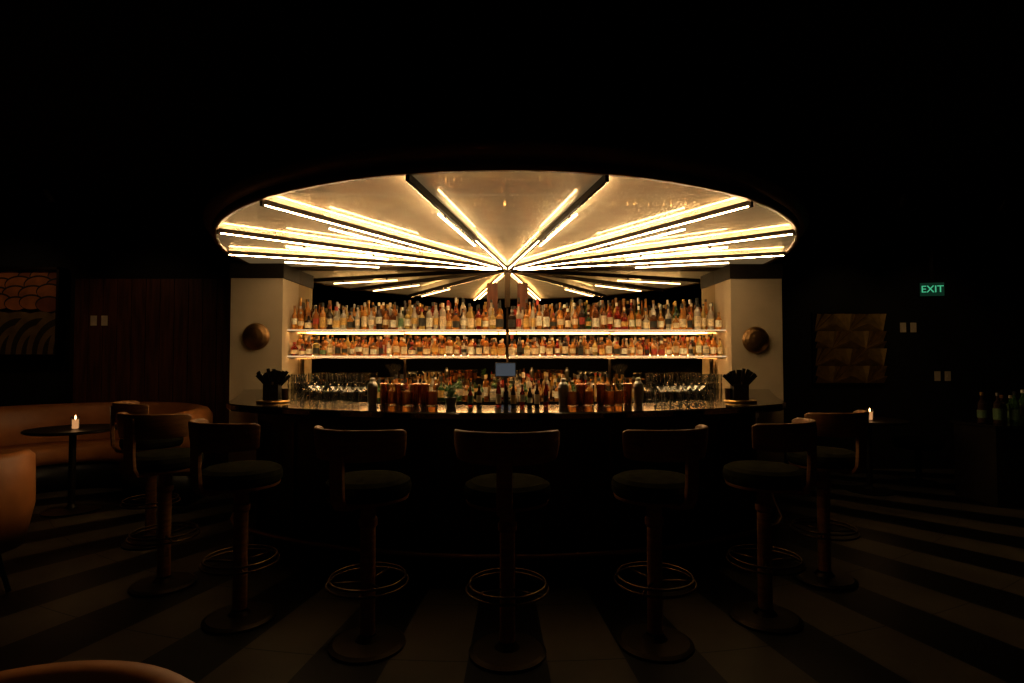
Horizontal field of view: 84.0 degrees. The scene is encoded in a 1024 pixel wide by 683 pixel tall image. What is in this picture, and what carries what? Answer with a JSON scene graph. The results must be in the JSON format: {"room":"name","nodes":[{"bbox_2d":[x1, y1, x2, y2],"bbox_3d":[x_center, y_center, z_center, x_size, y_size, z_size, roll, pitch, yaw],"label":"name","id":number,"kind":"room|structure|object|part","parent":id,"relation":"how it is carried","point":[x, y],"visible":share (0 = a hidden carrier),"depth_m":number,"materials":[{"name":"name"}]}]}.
{"room":"bar","nodes":[
{"label":"bar","id":0,"kind":"room"},
{"bbox_2d":[0,0,1023,213],"bbox_3d":[-0.022,-1.797,2.805,14.000,0.100,8.700,0,-2,0],"label":"ceiling","id":1,"kind":"structure","parent":0,"point":[129,105],"depth_m":3.64,"materials":[{"name":"black paint"}]},
{"bbox_2d":[203,31,809,271],"bbox_3d":[-0.037,-1.241,4.719,5.800,0.876,3.440,0,-2,0],"label":"light canopy","id":2,"kind":"object","parent":1,"relation":"attached to","point":[505,151],"visible":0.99,"depth_m":3.48,"materials":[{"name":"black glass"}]},
{"bbox_2d":[918,199,944,296],"bbox_3d":[4.771,-1.069,6.483,0.260,1.125,0.040,0,-2,14],"label":"exit sign","id":3,"kind":"object","parent":1,"relation":"hanging from","point":[931,288],"visible":1,"depth_m":6.47,"materials":[{"name":"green plastic"}]},
{"bbox_2d":[0,469,1023,682],"bbox_3d":[-0.022,1.502,2.706,14.000,0.100,8.700,0,-2,0],"label":"floor","id":4,"kind":"structure","parent":0,"point":[938,597],"depth_m":3.13,"materials":[{"name":"tile"}]},
{"bbox_2d":[0,449,35,591],"bbox_3d":[-3.166,1.056,3.230,0.665,0.828,0.750,-1,-2,20],"label":"tub chair","id":5,"kind":"object","parent":4,"relation":"on","point":[17,468],"visible":1,"depth_m":3.27,"materials":[{"name":"beige leather"}]},
{"bbox_2d":[20,424,117,517],"bbox_3d":[-3.971,1.155,5.136,0.720,0.740,0.720,0,-2,0],"label":"round table","id":6,"kind":"object","parent":4,"relation":"on","point":[71,509],"visible":0.94,"depth_m":5.10,"materials":[{"name":"black metal"}]},
{"bbox_2d":[71,415,79,428],"bbox_3d":[-3.891,0.719,5.070,0.068,0.125,0.067,0,-2,0],"label":"votive candle","id":7,"kind":"object","parent":6,"relation":"on","point":[75,424],"visible":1,"depth_m":5.06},
{"bbox_2d":[0,660,194,682],"bbox_3d":[-0.776,0.995,0.767,0.750,0.803,0.665,0,-2,0],"label":"tub chair","id":8,"kind":"object","parent":4,"relation":"on","point":[87,671],"visible":1,"depth_m":1.03,"materials":[{"name":"beige leather"}]},
{"bbox_2d":[0,402,212,505],"bbox_3d":[-4.298,1.113,5.918,2.580,0.870,1.513,0,-2,0],"label":"booth","id":9,"kind":"object","parent":4,"relation":"on","point":[98,465],"visible":0.56,"depth_m":5.99,"materials":[{"name":"brown leather"}]},
{"bbox_2d":[0,439,173,475],"bbox_3d":[-4.297,1.171,5.858,2.300,0.190,1.349,0,-2,0],"label":"seat cushion","id":10,"kind":"object","parent":9,"relation":"on","point":[50,453],"depth_m":5.96,"materials":[{"name":"beige leather"}]},
{"bbox_2d":[110,400,183,550],"bbox_3d":[-2.726,0.971,4.239,0.458,1.053,0.457,-1,-2,22],"label":"bar stool","id":11,"kind":"object","parent":4,"relation":"on","point":[131,406],"visible":0.54,"depth_m":4.12,"materials":[{"name":"brown leather"}]},
{"bbox_3d":[-2.824,0.640,4.151,0.182,0.351,0.068,1,-2,-40],"label":"stem","id":12,"kind":"part","parent":11,"relation":"part of","materials":[{"name":"brown wood"}]},
{"bbox_3d":[-2.809,0.515,4.167,0.198,0.145,0.490,1,-2,-40],"label":"backrest","id":13,"kind":"part","parent":11,"relation":"part of","materials":[{"name":"brown wood"}]},
{"bbox_3d":[-2.694,0.751,4.258,0.410,0.125,0.410,1,-2,-40],"label":"seat","id":14,"kind":"part","parent":11,"relation":"part of","materials":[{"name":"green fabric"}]},
{"bbox_2d":[116,412,203,597],"bbox_3d":[-2.128,0.947,3.429,0.458,1.053,0.456,0,-2,-10],"label":"bar stool","id":15,"kind":"object","parent":4,"relation":"on","point":[131,428],"visible":0.98,"depth_m":3.32,"materials":[{"name":"brown leather"}]},
{"bbox_3d":[-2.151,0.615,3.301,0.068,0.351,0.182,0,-2,15],"label":"stem","id":16,"kind":"part","parent":15,"relation":"part of","materials":[{"name":"brown wood"}]},
{"bbox_3d":[-2.146,0.489,3.324,0.490,0.145,0.198,0,-2,15],"label":"backrest","id":17,"kind":"part","parent":15,"relation":"part of","materials":[{"name":"brown wood"}]},
{"bbox_3d":[-2.108,0.727,3.463,0.410,0.125,0.410,0,-2,15],"label":"seat","id":18,"kind":"part","parent":15,"relation":"part of","materials":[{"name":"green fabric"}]},
{"bbox_2d":[188,418,282,634],"bbox_3d":[-1.452,0.933,2.983,0.457,1.053,0.457,0,-2,-13],"label":"bar stool","id":19,"kind":"object","parent":4,"relation":"on","point":[240,478],"visible":1,"depth_m":2.89,"materials":[{"name":"brown leather"}]},
{"bbox_3d":[-1.524,0.602,2.876,0.068,0.351,0.182,-1,-2,32],"label":"stem","id":20,"kind":"part","parent":19,"relation":"part of","materials":[{"name":"brown wood"}]},
{"bbox_3d":[-1.514,0.476,2.897,0.490,0.145,0.198,-1,-2,32],"label":"backrest","id":21,"kind":"part","parent":19,"relation":"part of","materials":[{"name":"black leather"}]},
{"bbox_3d":[-1.434,0.713,3.019,0.410,0.125,0.410,-1,-2,32],"label":"seat","id":22,"kind":"part","parent":19,"relation":"part of","materials":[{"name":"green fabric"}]},
{"bbox_2d":[314,425,411,664],"bbox_3d":[-0.713,0.925,2.711,0.458,1.053,0.457,0,-2,-8],"label":"bar stool","id":23,"kind":"object","parent":4,"relation":"on","point":[369,643],"visible":1,"depth_m":2.61,"materials":[{"name":"brown leather"}]},
{"bbox_3d":[-0.749,0.593,2.587,0.068,0.351,0.182,-1,-2,20],"label":"stem","id":24,"kind":"part","parent":23,"relation":"part of","materials":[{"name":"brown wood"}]},
{"bbox_3d":[-0.743,0.468,2.609,0.490,0.145,0.198,-1,-2,20],"label":"backrest","id":25,"kind":"part","parent":23,"relation":"part of","materials":[{"name":"black leather"}]},
{"bbox_3d":[-0.692,0.705,2.745,0.410,0.125,0.410,-1,-2,20],"label":"seat","id":26,"kind":"part","parent":23,"relation":"part of","materials":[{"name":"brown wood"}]},
{"bbox_2d":[226,388,785,580],"bbox_3d":[-0.038,0.987,4.730,5.480,1.050,2.775,0,-2,0],"label":"bar counter","id":27,"kind":"object","parent":4,"relation":"on","point":[583,531],"visible":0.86,"depth_m":3.62,"materials":[{"name":"black wood"}]},
{"bbox_2d":[256,368,290,403],"bbox_3d":[-1.743,0.319,4.152,0.229,0.249,0.229,-2,-2,45],"label":"caddy","id":28,"kind":"object","parent":27,"relation":"on","point":[272,381],"visible":1,"depth_m":4.14,"materials":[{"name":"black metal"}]},
{"bbox_2d":[443,382,458,406],"bbox_3d":[-0.402,0.351,3.784,0.124,0.163,0.124,0,-2,-12],"label":"plant","id":29,"kind":"object","parent":27,"relation":"on","point":[450,401],"visible":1,"depth_m":3.76,"materials":[{"name":"green plant"}]},
{"bbox_2d":[226,388,785,420],"bbox_3d":[-0.038,0.488,4.745,5.480,0.050,2.775,0,-2,0],"label":"countertop","id":30,"kind":"structure","parent":27,"relation":"on","point":[245,402],"depth_m":3.65,"materials":[{"name":"black stone"}]},
{"bbox_2d":[302,383,367,404],"bbox_3d":[-1.275,0.375,4.102,0.502,0.135,0.399,0,-2,0],"label":"glasses","id":31,"kind":"object","parent":30,"relation":"on","point":[317,387],"depth_m":4.10,"materials":[{"name":"clear glass"}]},
{"bbox_2d":[367,378,437,404],"bbox_3d":[-0.755,0.344,3.924,0.507,0.185,0.176,0,-2,0],"label":"shakers","id":32,"kind":"object","parent":30,"relation":"on","point":[418,394],"depth_m":3.90,"materials":[{"name":"orange glass"}]},
{"bbox_2d":[558,378,643,405],"bbox_3d":[0.619,0.344,3.927,0.614,0.185,0.215,0,-2,0],"label":"shakers","id":33,"kind":"object","parent":30,"relation":"on","point":[580,397],"depth_m":3.88,"materials":[{"name":"orange glass"}]},
{"bbox_2d":[654,383,711,403],"bbox_3d":[1.224,0.375,4.122,0.473,0.135,0.399,0,-2,0],"label":"glasses","id":34,"kind":"object","parent":30,"relation":"on","point":[679,394],"depth_m":4.13,"materials":[{"name":"clear glass"}]},
{"bbox_3d":[-0.037,1.320,4.641,5.423,0.036,2.556,0,-2,0],"label":"foot rail","id":35,"kind":"part","parent":27,"relation":"part of","materials":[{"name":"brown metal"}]},
{"bbox_2d":[468,380,548,405],"bbox_3d":[-0.026,0.346,3.837,0.546,0.177,0.048,0,-2,0],"label":"bottles","id":36,"kind":"object","parent":27,"relation":"on","point":[498,389],"visible":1,"depth_m":3.82,"materials":[{"name":"black glass"}]},
{"bbox_2d":[722,368,756,402],"bbox_3d":[1.677,0.320,4.180,0.229,0.248,0.229,-1,-2,32],"label":"caddy","id":37,"kind":"object","parent":27,"relation":"on","point":[739,381],"visible":1,"depth_m":4.17,"materials":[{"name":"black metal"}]},
{"bbox_2d":[228,263,783,462],"bbox_3d":[-0.052,-0.031,6.459,5.820,3.190,1.250,0,-2,0],"label":"bar","id":38,"kind":"object","parent":4,"relation":"on","point":[746,296],"visible":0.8,"depth_m":6.39,"materials":[{"name":"mirror"}]},
{"bbox_2d":[242,323,269,349],"bbox_3d":[-2.657,-0.053,5.889,0.280,0.280,0.085,0,-2,0],"label":"wall sconce","id":39,"kind":"object","parent":38,"relation":"attached to","point":[255,336],"visible":1,"depth_m":5.87,"materials":[{"name":"brown metal"}]},
{"bbox_2d":[287,374,366,400],"bbox_3d":[-1.954,0.484,6.073,0.766,0.274,0.394,0,-2,0],"label":"glassware","id":40,"kind":"object","parent":38,"relation":"on","point":[298,379],"visible":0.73,"depth_m":6.04,"materials":[{"name":"clear glass"}]},
{"bbox_2d":[495,362,515,400],"bbox_3d":[-0.067,0.416,5.895,0.220,0.400,0.110,0,-2,0],"label":"screen","id":41,"kind":"object","parent":38,"relation":"on","point":[502,369],"visible":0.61,"depth_m":5.88,"materials":[{"name":"black plastic"}]},
{"bbox_2d":[377,372,634,399],"bbox_3d":[-0.070,0.478,6.118,2.830,0.290,0.320,0,-2,0],"label":"bottles","id":42,"kind":"object","parent":38,"relation":"on","point":[462,390],"visible":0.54,"depth_m":6.09,"materials":[{"name":"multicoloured glass"}]},
{"bbox_2d":[291,297,721,355],"bbox_3d":[-0.052,-0.169,6.235,4.652,0.649,0.282,0,-2,0],"label":"liquor bottles","id":43,"kind":"object","parent":38,"relation":"on","point":[412,317],"visible":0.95,"depth_m":6.13,"materials":[{"name":"brown glass"}]},
{"bbox_2d":[287,329,725,333],"bbox_3d":[-0.050,-0.111,6.228,4.680,0.044,0.335,0,-2,0],"label":"shelf","id":44,"kind":"object","parent":38,"relation":"attached to","point":[289,331],"depth_m":6.08,"materials":[{"name":"white glass"}]},
{"bbox_2d":[287,355,726,358],"bbox_3d":[-0.050,0.169,6.220,4.680,0.044,0.335,0,-2,0],"label":"shelf","id":45,"kind":"object","parent":38,"relation":"attached to","point":[288,356],"depth_m":6.06,"materials":[{"name":"white glass"}]},
{"bbox_2d":[298,271,715,397],"bbox_3d":[-0.051,-0.113,6.416,4.700,1.490,0.020,0,-2,0],"label":"mirror","id":46,"kind":"object","parent":38,"relation":"attached to","point":[347,288],"depth_m":6.41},
{"bbox_2d":[643,373,721,400],"bbox_3d":[1.821,0.485,6.103,0.776,0.274,0.394,0,-2,0],"label":"glassware","id":47,"kind":"object","parent":38,"relation":"on","point":[706,377],"visible":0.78,"depth_m":6.08,"materials":[{"name":"clear glass"}]},
{"bbox_2d":[742,327,768,352],"bbox_3d":[2.548,-0.017,5.929,0.280,0.280,0.085,0,-2,0],"label":"wall sconce","id":48,"kind":"object","parent":38,"relation":"attached to","point":[754,339],"visible":1,"depth_m":5.91,"materials":[{"name":"brown metal"}]},
{"bbox_2d":[454,429,559,674],"bbox_3d":[-0.017,0.923,2.629,0.458,1.053,0.456,-1,-2,38],"label":"bar stool","id":49,"kind":"object","parent":4,"relation":"on","point":[504,492],"visible":1,"depth_m":2.53,"materials":[{"name":"brown leather"}]},
{"bbox_3d":[-0.029,0.591,2.503,0.068,0.351,0.182,0,-2,3],"label":"stem","id":50,"kind":"part","parent":49,"relation":"part of","materials":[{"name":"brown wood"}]},
{"bbox_3d":[-0.028,0.465,2.526,0.490,0.145,0.198,0,-2,3],"label":"backrest","id":51,"kind":"part","parent":49,"relation":"part of","materials":[{"name":"black leather"}]},
{"bbox_3d":[-0.021,0.703,2.670,0.410,0.125,0.410,0,-2,3],"label":"seat","id":52,"kind":"part","parent":49,"relation":"part of","materials":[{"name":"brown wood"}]},
{"bbox_2d":[611,424,708,663],"bbox_3d":[0.694,0.925,2.716,0.457,1.053,0.458,-1,-2,34],"label":"bar stool","id":53,"kind":"object","parent":4,"relation":"on","point":[652,642],"visible":1,"depth_m":2.62,"materials":[{"name":"brown leather"}]},
{"bbox_3d":[0.688,0.706,2.756,0.410,0.125,0.410,1,-2,-28],"label":"seat","id":54,"kind":"part","parent":53,"relation":"part of","materials":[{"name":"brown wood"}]},
{"bbox_3d":[0.760,0.469,2.630,0.490,0.145,0.198,1,-2,-28],"label":"backrest","id":55,"kind":"part","parent":53,"relation":"part of","materials":[{"name":"black leather"}]},
{"bbox_3d":[0.769,0.594,2.609,0.068,0.351,0.182,1,-2,-28],"label":"stem","id":56,"kind":"part","parent":53,"relation":"part of","materials":[{"name":"brown wood"}]},
{"bbox_2d":[722,417,816,634],"bbox_3d":[1.347,0.933,2.982,0.456,1.053,0.458,-1,-2,25],"label":"bar stool","id":57,"kind":"object","parent":4,"relation":"on","point":[764,478],"visible":1,"depth_m":2.89,"materials":[{"name":"brown leather"}]},
{"bbox_3d":[1.336,0.713,3.021,0.410,0.125,0.410,1,-2,-40],"label":"seat","id":58,"kind":"part","parent":57,"relation":"part of","materials":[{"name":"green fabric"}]},
{"bbox_3d":[1.434,0.477,2.913,0.490,0.145,0.198,1,-2,-40],"label":"backrest","id":59,"kind":"part","parent":57,"relation":"part of","materials":[{"name":"black leather"}]},
{"bbox_3d":[1.446,0.603,2.894,0.068,0.351,0.182,1,-2,-40],"label":"stem","id":60,"kind":"part","parent":57,"relation":"part of","materials":[{"name":"brown wood"}]},
{"bbox_2d":[786,410,868,590],"bbox_3d":[1.950,0.949,3.515,0.456,1.053,0.458,-1,-2,30],"label":"bar stool","id":61,"kind":"object","parent":4,"relation":"on","point":[855,424],"visible":0.92,"depth_m":3.42,"materials":[{"name":"brown leather"}]},
{"bbox_3d":[1.942,0.730,3.555,0.410,0.125,0.410,1,-2,-25],"label":"seat","id":62,"kind":"part","parent":61,"relation":"part of","materials":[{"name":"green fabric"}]},
{"bbox_3d":[2.006,0.492,3.426,0.490,0.145,0.198,1,-2,-25],"label":"backrest","id":63,"kind":"part","parent":61,"relation":"part of","materials":[{"name":"brown wood"}]},
{"bbox_3d":[2.015,0.618,3.405,0.068,0.351,0.182,1,-2,-25],"label":"stem","id":64,"kind":"part","parent":61,"relation":"part of","materials":[{"name":"brown wood"}]},
{"bbox_2d":[845,417,910,495],"bbox_3d":[3.703,1.177,5.897,0.720,0.740,0.720,0,-2,0],"label":"round table","id":65,"kind":"object","parent":4,"relation":"on","point":[869,489],"visible":0.7,"depth_m":5.87,"materials":[{"name":"black wood"}]},
{"bbox_2d":[866,408,873,419],"bbox_3d":[3.654,0.741,5.810,0.068,0.125,0.067,0,-2,0],"label":"votive candle","id":66,"kind":"object","parent":65,"relation":"on","point":[871,414],"visible":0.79,"depth_m":5.79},
{"bbox_2d":[950,420,1023,506],"bbox_3d":[5.416,1.161,5.511,1.920,0.750,0.540,0,-2,0],"label":"station","id":67,"kind":"object","parent":4,"relation":"on","point":[989,456],"visible":1,"depth_m":5.34,"materials":[{"name":"paint"}]},
{"bbox_2d":[977,390,1023,423],"bbox_3d":[5.386,0.626,5.509,1.777,0.318,0.268,0,-2,0],"label":"wine bottles","id":68,"kind":"object","parent":67,"relation":"on","point":[1012,412],"visible":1,"depth_m":5.43,"materials":[{"name":"green glass"}]},
{"bbox_2d":[0,212,1023,458],"bbox_3d":[-0.057,-0.015,7.154,14.000,3.200,0.100,0,-2,0],"label":"wall","id":69,"kind":"structure","parent":0,"point":[842,263],"depth_m":7.13,"materials":[{"name":"paint"}]},
{"bbox_2d":[0,267,66,359],"bbox_3d":[-6.416,-0.340,6.993,1.760,1.140,0.128,0,-2,0],"label":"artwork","id":70,"kind":"structure","parent":69,"relation":"attached to","point":[32,299],"depth_m":6.97,"materials":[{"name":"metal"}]},
{"bbox_2d":[73,279,230,460],"bbox_3d":[-4.373,0.339,6.971,1.905,2.240,0.165,0,-2,0],"label":"wall paneling","id":71,"kind":"structure","parent":69,"relation":"attached to","point":[163,340],"depth_m":6.90,"materials":[{"name":"brown wood"}]},
{"bbox_2d":[90,316,107,325],"bbox_3d":[-4.999,-0.248,6.893,0.206,0.109,0.012,0,-2,0],"label":"light switch","id":72,"kind":"object","parent":71,"relation":"attached to","point":[104,319],"visible":1,"depth_m":6.89,"materials":[{"name":"beige plastic"}]},
{"bbox_2d":[210,459,954,468],"bbox_3d":[-0.057,1.522,7.047,14.000,0.120,0.020,0,-2,0],"label":"baseboard","id":73,"kind":"structure","parent":69,"relation":"attached to","point":[877,463],"depth_m":7.08,"materials":[{"name":"black plastic"}]},
{"bbox_2d":[811,313,886,384],"bbox_3d":[4.204,0.087,7.074,0.900,0.900,0.100,0,-2,0],"label":"relief","id":74,"kind":"object","parent":69,"relation":"attached to","point":[848,348],"visible":1,"depth_m":7.07,"materials":[{"name":"black gold-bronze metal"}]},
{"bbox_2d":[900,323,916,331],"bbox_3d":[4.970,-0.175,7.137,0.202,0.100,0.012,0,-2,0],"label":"light switch","id":75,"kind":"object","parent":69,"relation":"attached to","point":[902,325],"visible":1,"depth_m":7.13,"materials":[{"name":"beige plastic"}]},
{"bbox_2d":[934,371,950,380],"bbox_3d":[5.385,0.432,7.123,0.204,0.112,0.012,0,-2,0],"label":"light switch","id":76,"kind":"object","parent":69,"relation":"attached to","point":[937,377],"visible":1,"depth_m":7.12,"materials":[{"name":"beige plastic"}]}
]}

